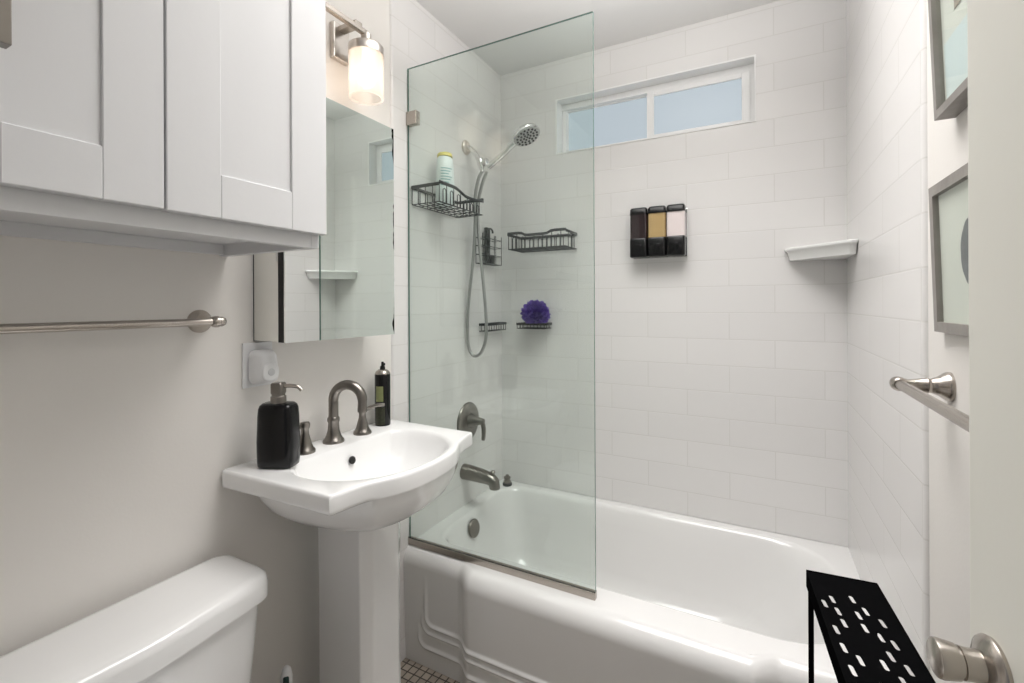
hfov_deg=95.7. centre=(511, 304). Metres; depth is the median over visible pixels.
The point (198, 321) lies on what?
towel bar
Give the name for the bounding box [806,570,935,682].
stand
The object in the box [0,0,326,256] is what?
upper cabinet
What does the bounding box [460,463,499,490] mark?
tub spout
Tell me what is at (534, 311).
sponge
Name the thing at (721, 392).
wall
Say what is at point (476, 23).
ceiling
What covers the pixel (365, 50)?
lampshade
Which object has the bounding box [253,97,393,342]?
medicine cabinet
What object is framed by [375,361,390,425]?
spray can
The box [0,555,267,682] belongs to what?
toilet
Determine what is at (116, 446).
wall
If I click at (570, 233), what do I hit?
wire basket
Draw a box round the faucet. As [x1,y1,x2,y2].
[300,380,384,455]
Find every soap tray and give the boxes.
[479,322,506,331]
[516,322,551,328]
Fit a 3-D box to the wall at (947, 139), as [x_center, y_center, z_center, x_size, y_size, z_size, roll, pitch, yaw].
[0.735,0.062,0.672,0.100,2.370,2.390,0,0,28]
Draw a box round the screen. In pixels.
[406,11,596,600]
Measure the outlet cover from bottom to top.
0.111 m
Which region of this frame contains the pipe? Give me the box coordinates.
[462,140,488,171]
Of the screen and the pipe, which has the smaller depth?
the screen
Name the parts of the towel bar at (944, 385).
post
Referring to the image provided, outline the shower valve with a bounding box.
[457,402,485,440]
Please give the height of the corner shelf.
0.047 m
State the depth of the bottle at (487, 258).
2.10 m
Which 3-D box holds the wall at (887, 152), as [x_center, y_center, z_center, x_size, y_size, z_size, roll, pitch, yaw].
[0.979,0.061,1.249,0.008,2.370,0.842,0,0,28]
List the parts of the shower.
handle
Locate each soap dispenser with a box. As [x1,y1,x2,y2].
[256,382,302,468]
[630,204,687,258]
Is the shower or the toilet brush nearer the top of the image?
the shower
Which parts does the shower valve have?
handle, lever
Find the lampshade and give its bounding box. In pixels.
[348,31,383,88]
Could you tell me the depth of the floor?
1.56 m
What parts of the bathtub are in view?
overflow plate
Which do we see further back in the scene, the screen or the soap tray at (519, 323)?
the soap tray at (519, 323)
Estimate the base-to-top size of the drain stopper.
0.051 m
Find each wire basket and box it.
[411,180,483,217]
[507,228,576,252]
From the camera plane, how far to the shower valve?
1.97 m
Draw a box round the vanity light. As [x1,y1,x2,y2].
[326,2,383,88]
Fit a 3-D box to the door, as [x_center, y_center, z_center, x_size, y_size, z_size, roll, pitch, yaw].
[0.280,0.227,0.095,0.076,2.020,0.679,0,0,21]
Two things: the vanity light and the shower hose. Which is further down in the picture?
the shower hose
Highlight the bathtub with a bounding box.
[403,479,889,682]
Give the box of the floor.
[401,658,459,682]
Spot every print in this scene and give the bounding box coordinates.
[939,179,968,323]
[940,0,967,99]
[961,218,968,283]
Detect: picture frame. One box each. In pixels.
[928,0,967,120]
[928,163,968,336]
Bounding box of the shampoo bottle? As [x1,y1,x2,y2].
[435,152,453,210]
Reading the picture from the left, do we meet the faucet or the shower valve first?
the faucet
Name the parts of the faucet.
handle, spout, handle, lever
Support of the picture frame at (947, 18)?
attached to the wall at (947, 139)
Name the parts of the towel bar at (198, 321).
post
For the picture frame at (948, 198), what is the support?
attached to the wall at (947, 139)
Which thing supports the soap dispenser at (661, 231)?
attached to the wall at (721, 392)
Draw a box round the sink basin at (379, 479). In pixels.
[222,419,471,531]
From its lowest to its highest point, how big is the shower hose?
0.790 m
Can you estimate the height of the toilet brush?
0.369 m
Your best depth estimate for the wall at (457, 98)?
1.86 m
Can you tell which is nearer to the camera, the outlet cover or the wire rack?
the outlet cover
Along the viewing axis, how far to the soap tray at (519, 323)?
2.11 m
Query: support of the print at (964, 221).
attached to the picture frame at (948, 198)
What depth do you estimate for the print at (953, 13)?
0.71 m
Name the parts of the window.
sash, pane, pane, sash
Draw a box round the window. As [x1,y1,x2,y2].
[556,54,755,154]
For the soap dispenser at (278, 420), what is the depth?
1.09 m
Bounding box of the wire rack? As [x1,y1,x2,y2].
[476,236,501,265]
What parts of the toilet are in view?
tank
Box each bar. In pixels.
[0,310,226,333]
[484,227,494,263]
[889,372,968,431]
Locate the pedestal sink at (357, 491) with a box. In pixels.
[222,419,471,682]
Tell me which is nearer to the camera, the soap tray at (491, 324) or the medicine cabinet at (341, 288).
the medicine cabinet at (341, 288)
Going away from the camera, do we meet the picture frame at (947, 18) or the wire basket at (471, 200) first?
the picture frame at (947, 18)
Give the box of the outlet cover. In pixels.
[242,341,271,388]
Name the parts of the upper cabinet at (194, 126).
handle, door, door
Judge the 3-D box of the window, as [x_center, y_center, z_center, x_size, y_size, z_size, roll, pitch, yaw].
[0.587,-0.817,1.992,0.815,0.252,0.113,0,0,28]
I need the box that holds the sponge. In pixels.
[520,300,550,323]
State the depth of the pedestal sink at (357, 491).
1.18 m
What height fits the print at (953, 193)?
0.214 m
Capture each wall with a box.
[0,0,390,682]
[389,0,502,661]
[501,0,847,546]
[846,0,929,682]
[927,0,969,682]
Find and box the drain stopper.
[503,474,511,486]
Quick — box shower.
[486,123,539,168]
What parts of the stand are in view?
leg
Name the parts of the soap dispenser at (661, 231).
lid, lid, lid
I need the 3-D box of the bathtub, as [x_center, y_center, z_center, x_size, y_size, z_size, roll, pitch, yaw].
[0.387,1.050,1.610,1.384,0.397,0.758,0,0,28]
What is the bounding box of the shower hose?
[466,170,487,357]
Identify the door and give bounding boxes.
[926,0,1023,682]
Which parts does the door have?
knob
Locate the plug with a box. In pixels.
[249,349,278,383]
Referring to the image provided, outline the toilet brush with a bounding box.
[280,665,292,682]
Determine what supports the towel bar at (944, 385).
attached to the wall at (947, 139)
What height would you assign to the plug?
0.084 m
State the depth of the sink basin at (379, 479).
1.09 m
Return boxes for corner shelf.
[784,239,857,261]
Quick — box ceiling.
[416,0,779,75]

